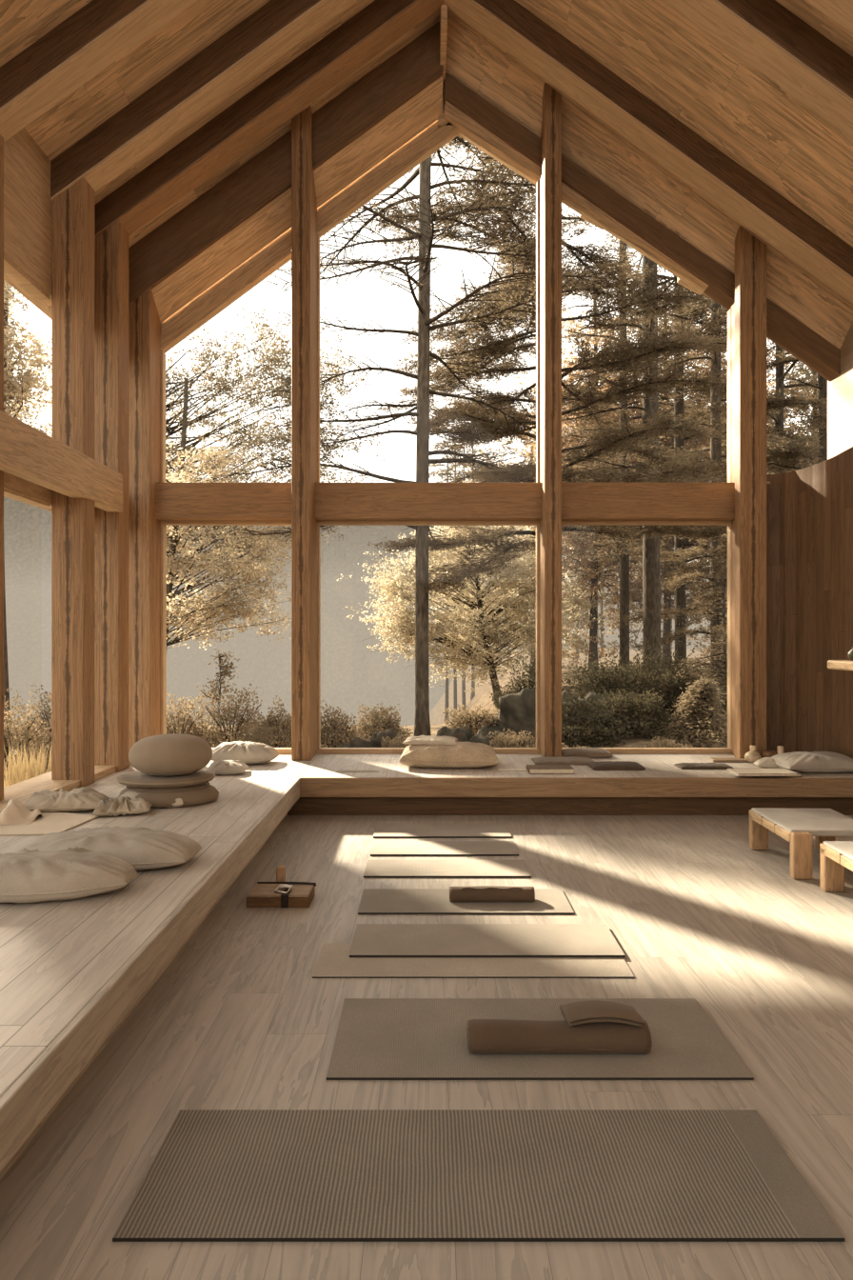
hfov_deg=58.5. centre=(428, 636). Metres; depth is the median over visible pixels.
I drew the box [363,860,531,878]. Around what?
yoga mat
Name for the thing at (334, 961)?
yoga mat
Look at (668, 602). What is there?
broadleaf tree
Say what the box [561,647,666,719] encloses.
shrub
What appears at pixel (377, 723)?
shrub
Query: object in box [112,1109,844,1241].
yoga mat
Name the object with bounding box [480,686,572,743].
rock
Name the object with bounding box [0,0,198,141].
trim
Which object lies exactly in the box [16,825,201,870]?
floor cushion
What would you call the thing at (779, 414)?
pine tree
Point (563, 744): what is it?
shrub
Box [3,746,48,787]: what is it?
grass tuft
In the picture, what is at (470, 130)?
trim
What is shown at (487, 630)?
broadleaf tree
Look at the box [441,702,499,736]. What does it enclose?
shrub
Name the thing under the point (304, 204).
post
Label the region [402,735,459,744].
folded cloth
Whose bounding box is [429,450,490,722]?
slender pine
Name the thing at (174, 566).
broadleaf tree
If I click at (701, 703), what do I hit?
shrub
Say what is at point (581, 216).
trim
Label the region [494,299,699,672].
broadleaf tree
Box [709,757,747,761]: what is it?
wooden tray
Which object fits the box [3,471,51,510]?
trim
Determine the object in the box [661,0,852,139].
trim
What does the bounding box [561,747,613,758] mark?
cushion
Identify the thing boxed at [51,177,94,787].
wooden post
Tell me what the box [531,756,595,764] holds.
cushion
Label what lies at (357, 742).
rock
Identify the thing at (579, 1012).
folded towel
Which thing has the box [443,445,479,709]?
slender pine
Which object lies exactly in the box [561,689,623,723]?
rock
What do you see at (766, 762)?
pillow
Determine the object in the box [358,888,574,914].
yoga mat
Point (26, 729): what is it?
shrub
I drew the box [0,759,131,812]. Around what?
trim
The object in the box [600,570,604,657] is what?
slender pine
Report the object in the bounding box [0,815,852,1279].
floor
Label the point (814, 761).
pillow
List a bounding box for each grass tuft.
[3,740,51,785]
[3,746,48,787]
[9,744,51,782]
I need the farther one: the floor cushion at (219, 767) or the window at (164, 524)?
the window at (164, 524)
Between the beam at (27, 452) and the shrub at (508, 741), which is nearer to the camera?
the beam at (27, 452)
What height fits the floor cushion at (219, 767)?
0.118 m
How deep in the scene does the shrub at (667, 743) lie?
10.27 m
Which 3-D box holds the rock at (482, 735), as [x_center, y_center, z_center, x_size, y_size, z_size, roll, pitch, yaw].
[0.864,1.587,11.215,0.804,0.537,0.708,0,0,0]
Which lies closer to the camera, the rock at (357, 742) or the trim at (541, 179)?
the trim at (541, 179)
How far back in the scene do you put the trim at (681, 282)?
8.56 m
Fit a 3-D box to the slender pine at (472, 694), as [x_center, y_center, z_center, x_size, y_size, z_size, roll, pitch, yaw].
[2.472,-3.564,40.871,3.406,14.251,3.350,0,0,0]
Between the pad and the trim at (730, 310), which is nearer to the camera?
the pad
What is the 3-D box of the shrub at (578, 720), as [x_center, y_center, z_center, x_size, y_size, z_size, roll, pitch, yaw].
[2.349,1.275,11.591,1.427,0.874,1.245,0,0,3]
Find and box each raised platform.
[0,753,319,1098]
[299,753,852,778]
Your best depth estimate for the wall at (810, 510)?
7.78 m
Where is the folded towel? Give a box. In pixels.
[560,1000,645,1027]
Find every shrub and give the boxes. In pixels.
[3,687,51,779]
[9,684,51,760]
[166,693,218,747]
[185,682,270,747]
[241,695,291,747]
[320,700,365,747]
[350,701,412,740]
[380,732,412,747]
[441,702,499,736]
[487,728,536,747]
[489,656,577,711]
[534,691,633,747]
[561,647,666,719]
[561,742,590,747]
[590,687,682,738]
[604,638,714,699]
[629,735,693,747]
[633,666,714,718]
[657,675,727,747]
[674,684,727,737]
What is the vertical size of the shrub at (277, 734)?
0.965 m
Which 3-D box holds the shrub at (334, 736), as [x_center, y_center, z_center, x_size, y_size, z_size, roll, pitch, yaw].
[-1.384,1.364,11.010,0.955,0.885,0.942,0,0,-8]
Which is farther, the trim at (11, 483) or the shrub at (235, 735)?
the shrub at (235, 735)
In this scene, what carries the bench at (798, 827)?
on the floor
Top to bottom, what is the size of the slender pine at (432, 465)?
14.252 m
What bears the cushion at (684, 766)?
on the raised platform at (325, 765)
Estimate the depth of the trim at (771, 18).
5.50 m
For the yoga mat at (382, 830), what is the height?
0.012 m
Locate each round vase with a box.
[744,751,761,762]
[847,646,852,660]
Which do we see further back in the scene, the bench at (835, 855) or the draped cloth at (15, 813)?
the draped cloth at (15, 813)
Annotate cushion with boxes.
[0,846,138,902]
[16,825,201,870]
[22,786,109,812]
[118,781,219,807]
[118,790,184,807]
[128,733,212,776]
[206,760,248,775]
[211,740,279,764]
[399,741,499,768]
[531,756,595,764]
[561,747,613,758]
[587,760,645,770]
[674,762,734,769]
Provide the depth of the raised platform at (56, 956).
3.36 m
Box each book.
[526,764,574,773]
[727,768,798,776]
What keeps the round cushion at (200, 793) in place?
on the raised platform at (56, 956)
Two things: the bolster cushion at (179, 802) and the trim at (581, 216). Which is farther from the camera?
the trim at (581, 216)
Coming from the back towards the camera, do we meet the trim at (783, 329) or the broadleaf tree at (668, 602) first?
the broadleaf tree at (668, 602)
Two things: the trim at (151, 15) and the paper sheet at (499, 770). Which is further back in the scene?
the paper sheet at (499, 770)
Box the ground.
[3,649,727,785]
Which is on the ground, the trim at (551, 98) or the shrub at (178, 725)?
the shrub at (178, 725)
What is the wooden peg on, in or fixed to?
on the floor
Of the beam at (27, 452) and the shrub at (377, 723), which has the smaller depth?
the beam at (27, 452)
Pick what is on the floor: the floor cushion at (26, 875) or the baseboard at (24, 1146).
the baseboard at (24, 1146)
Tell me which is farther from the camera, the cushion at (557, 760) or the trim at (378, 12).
the cushion at (557, 760)
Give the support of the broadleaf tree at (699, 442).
on the ground
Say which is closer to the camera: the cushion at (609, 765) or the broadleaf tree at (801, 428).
the cushion at (609, 765)
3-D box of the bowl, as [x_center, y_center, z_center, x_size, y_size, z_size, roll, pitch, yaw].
[3.378,1.190,7.560,0.142,0.118,0.142,0,0,0]
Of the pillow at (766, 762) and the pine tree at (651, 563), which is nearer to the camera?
the pillow at (766, 762)
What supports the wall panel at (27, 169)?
attached to the ceiling at (22, 22)
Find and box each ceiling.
[0,0,440,248]
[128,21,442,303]
[445,15,852,349]
[447,0,852,310]
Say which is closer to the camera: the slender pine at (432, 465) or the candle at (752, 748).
the candle at (752, 748)
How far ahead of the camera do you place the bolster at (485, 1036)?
2.88 m
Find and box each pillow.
[753,757,780,768]
[771,750,852,773]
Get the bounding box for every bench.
[749,807,852,879]
[820,840,852,891]
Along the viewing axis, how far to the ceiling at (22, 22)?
6.17 m
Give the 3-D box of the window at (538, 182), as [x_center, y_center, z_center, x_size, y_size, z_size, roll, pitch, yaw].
[-0.968,-3.574,8.155,4.305,3.948,0.110,0,0,0]
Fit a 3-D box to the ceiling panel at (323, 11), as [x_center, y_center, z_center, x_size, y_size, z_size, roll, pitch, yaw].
[-1.575,-4.740,6.403,3.450,2.542,0.218,0,0,0]
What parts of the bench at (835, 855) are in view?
leg, rail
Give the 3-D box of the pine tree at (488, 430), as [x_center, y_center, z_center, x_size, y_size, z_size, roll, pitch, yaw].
[2.601,-6.368,15.468,8.238,16.252,8.165,0,0,6]
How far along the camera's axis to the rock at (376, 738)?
10.88 m
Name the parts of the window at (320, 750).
frame, frame, frame, frame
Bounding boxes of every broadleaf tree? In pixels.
[3,280,51,734]
[165,302,390,597]
[165,379,291,650]
[337,525,585,707]
[409,429,662,679]
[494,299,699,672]
[569,282,727,668]
[628,312,819,665]
[723,362,819,474]
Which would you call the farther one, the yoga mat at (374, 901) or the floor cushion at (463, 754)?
the floor cushion at (463, 754)
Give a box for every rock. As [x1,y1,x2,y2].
[335,737,372,747]
[369,727,402,747]
[436,726,473,741]
[469,724,502,746]
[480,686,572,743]
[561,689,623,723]
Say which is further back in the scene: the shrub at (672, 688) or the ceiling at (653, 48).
the shrub at (672, 688)
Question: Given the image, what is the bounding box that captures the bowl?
[760,749,776,758]
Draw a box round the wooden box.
[246,881,316,907]
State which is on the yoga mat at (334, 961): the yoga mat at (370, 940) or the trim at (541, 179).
the yoga mat at (370, 940)
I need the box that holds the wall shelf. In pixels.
[827,660,852,671]
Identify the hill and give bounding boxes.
[3,496,727,726]
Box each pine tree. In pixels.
[212,128,617,736]
[360,135,775,597]
[514,212,726,669]
[517,202,792,688]
[576,237,770,674]
[617,265,827,686]
[660,295,824,572]
[701,338,827,539]
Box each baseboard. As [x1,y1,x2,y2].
[0,813,287,1179]
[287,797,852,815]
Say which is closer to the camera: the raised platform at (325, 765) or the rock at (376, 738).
the raised platform at (325, 765)
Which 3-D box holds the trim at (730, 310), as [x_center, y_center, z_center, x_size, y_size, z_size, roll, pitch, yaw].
[2.285,-3.184,8.150,1.970,3.168,0.100,0,0,0]
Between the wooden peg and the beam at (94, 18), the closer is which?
the wooden peg
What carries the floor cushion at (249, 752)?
on the raised platform at (56, 956)
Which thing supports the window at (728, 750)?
in the wall
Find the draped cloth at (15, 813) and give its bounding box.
[0,799,49,825]
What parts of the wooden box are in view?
lid, frame, plate, cord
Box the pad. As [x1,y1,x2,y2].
[116,769,215,787]
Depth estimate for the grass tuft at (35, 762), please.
7.42 m
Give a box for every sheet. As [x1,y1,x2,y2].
[0,811,99,835]
[336,769,378,772]
[498,768,527,771]
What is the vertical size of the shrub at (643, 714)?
0.807 m
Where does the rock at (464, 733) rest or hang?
on the ground
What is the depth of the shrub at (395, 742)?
10.53 m
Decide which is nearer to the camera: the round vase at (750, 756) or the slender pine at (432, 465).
the round vase at (750, 756)
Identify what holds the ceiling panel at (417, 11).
attached to the trim at (378, 12)
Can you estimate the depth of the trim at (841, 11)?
5.06 m
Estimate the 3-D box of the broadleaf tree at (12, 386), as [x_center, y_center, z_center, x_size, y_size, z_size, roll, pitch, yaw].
[-9.248,-2.749,11.969,7.435,9.456,7.164,0,0,-35]
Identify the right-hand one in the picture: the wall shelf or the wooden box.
the wall shelf
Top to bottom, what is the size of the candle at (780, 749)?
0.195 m
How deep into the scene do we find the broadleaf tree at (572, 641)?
28.32 m
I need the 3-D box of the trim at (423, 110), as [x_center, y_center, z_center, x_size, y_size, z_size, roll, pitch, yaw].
[-1.485,-4.723,7.975,3.270,3.171,0.290,0,0,0]
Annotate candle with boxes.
[750,745,756,751]
[777,745,784,754]
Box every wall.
[766,446,852,759]
[827,320,852,459]
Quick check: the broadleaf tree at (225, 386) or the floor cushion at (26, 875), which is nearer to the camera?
the floor cushion at (26, 875)
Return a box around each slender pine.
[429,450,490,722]
[429,454,457,722]
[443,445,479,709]
[444,441,489,700]
[572,420,579,658]
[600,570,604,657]
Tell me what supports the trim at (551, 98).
on the raised platform at (325, 765)
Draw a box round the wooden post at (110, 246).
[94,220,128,771]
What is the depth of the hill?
133.39 m
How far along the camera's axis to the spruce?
12.97 m
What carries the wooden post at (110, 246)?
on the raised platform at (56, 956)
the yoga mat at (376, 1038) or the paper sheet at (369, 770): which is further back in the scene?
the paper sheet at (369, 770)
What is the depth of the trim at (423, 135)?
8.13 m
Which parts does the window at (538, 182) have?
frame, frame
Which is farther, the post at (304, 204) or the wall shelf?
the post at (304, 204)
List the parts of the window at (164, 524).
frame, frame, frame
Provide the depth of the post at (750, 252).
7.66 m
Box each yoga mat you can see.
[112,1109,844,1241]
[312,943,635,978]
[326,998,754,1079]
[349,923,625,957]
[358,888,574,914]
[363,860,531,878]
[370,840,519,856]
[373,822,511,838]
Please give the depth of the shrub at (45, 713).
10.29 m
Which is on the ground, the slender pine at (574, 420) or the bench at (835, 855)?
the slender pine at (574, 420)
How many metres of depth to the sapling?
11.62 m
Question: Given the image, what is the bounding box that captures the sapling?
[196,648,240,746]
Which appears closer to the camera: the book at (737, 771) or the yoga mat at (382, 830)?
the yoga mat at (382, 830)
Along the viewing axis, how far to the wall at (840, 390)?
7.95 m
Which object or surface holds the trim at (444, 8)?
attached to the ceiling at (22, 22)
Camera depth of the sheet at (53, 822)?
4.99 m
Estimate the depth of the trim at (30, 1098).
2.73 m
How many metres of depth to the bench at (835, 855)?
4.76 m
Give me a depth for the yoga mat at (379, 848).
5.68 m
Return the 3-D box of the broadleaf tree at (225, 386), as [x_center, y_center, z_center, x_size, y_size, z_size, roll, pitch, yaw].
[-3.979,-2.531,16.572,6.436,9.764,5.068,0,0,0]
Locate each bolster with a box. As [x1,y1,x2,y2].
[449,885,535,901]
[466,1019,652,1054]
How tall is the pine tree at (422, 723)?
15.252 m
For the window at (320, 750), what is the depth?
7.93 m
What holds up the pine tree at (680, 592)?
on the ground
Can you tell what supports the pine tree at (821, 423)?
on the ground
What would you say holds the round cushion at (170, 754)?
on the pad
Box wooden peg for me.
[276,865,285,881]
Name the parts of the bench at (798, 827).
leg, rail, leg, leg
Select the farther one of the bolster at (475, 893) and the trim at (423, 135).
the trim at (423, 135)
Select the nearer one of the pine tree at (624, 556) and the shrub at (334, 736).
the shrub at (334, 736)
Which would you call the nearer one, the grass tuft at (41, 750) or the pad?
the pad
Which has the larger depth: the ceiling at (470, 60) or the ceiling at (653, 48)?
the ceiling at (470, 60)
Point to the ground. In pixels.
(482, 693)
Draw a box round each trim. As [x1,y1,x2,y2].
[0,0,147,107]
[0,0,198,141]
[0,134,3,800]
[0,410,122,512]
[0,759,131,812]
[0,777,300,1172]
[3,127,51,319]
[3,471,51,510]
[3,771,51,797]
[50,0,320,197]
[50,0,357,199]
[94,0,415,234]
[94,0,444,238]
[128,288,161,752]
[151,76,442,322]
[161,120,440,334]
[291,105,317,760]
[300,777,852,797]
[438,87,453,127]
[440,3,447,87]
[444,0,852,303]
[444,72,840,381]
[444,100,716,301]
[474,0,852,277]
[540,122,542,756]
[542,82,561,757]
[580,214,603,229]
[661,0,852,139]
[677,277,701,295]
[718,0,852,99]
[731,302,735,754]
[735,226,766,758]
[806,0,852,34]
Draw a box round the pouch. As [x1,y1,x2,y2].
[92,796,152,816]
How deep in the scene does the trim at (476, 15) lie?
7.12 m
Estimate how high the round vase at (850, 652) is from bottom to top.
0.120 m
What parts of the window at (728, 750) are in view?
frame, frame, frame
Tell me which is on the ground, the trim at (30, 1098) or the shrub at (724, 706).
the shrub at (724, 706)
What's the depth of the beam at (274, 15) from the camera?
6.29 m
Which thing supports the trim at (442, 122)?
attached to the ceiling at (22, 22)
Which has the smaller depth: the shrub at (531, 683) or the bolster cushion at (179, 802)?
the bolster cushion at (179, 802)
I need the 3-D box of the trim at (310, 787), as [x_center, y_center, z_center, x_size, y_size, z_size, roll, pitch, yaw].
[1.435,1.335,6.725,5.129,0.171,0.030,0,0,0]
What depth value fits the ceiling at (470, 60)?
7.86 m
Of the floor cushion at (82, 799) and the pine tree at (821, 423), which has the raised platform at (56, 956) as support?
the floor cushion at (82, 799)
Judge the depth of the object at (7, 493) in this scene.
5.96 m
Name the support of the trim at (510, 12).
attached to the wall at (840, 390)
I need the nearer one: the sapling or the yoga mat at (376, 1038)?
the yoga mat at (376, 1038)
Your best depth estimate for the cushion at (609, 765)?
7.11 m
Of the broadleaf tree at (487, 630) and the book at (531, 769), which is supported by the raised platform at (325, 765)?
the book at (531, 769)
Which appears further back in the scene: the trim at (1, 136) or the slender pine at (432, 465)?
the slender pine at (432, 465)
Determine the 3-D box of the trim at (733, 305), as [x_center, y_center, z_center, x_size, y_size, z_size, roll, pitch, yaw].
[3.312,-1.407,7.960,0.185,5.314,0.320,0,0,0]
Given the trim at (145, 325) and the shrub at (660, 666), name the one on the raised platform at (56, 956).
the trim at (145, 325)
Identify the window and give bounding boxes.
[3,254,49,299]
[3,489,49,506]
[154,482,735,753]
[160,122,539,482]
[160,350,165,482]
[160,520,291,753]
[561,520,731,753]
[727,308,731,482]
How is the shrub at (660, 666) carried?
on the ground
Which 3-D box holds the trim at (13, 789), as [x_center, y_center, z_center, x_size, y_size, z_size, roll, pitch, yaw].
[-3.245,1.400,2.425,0.230,0.400,11.650,0,0,0]

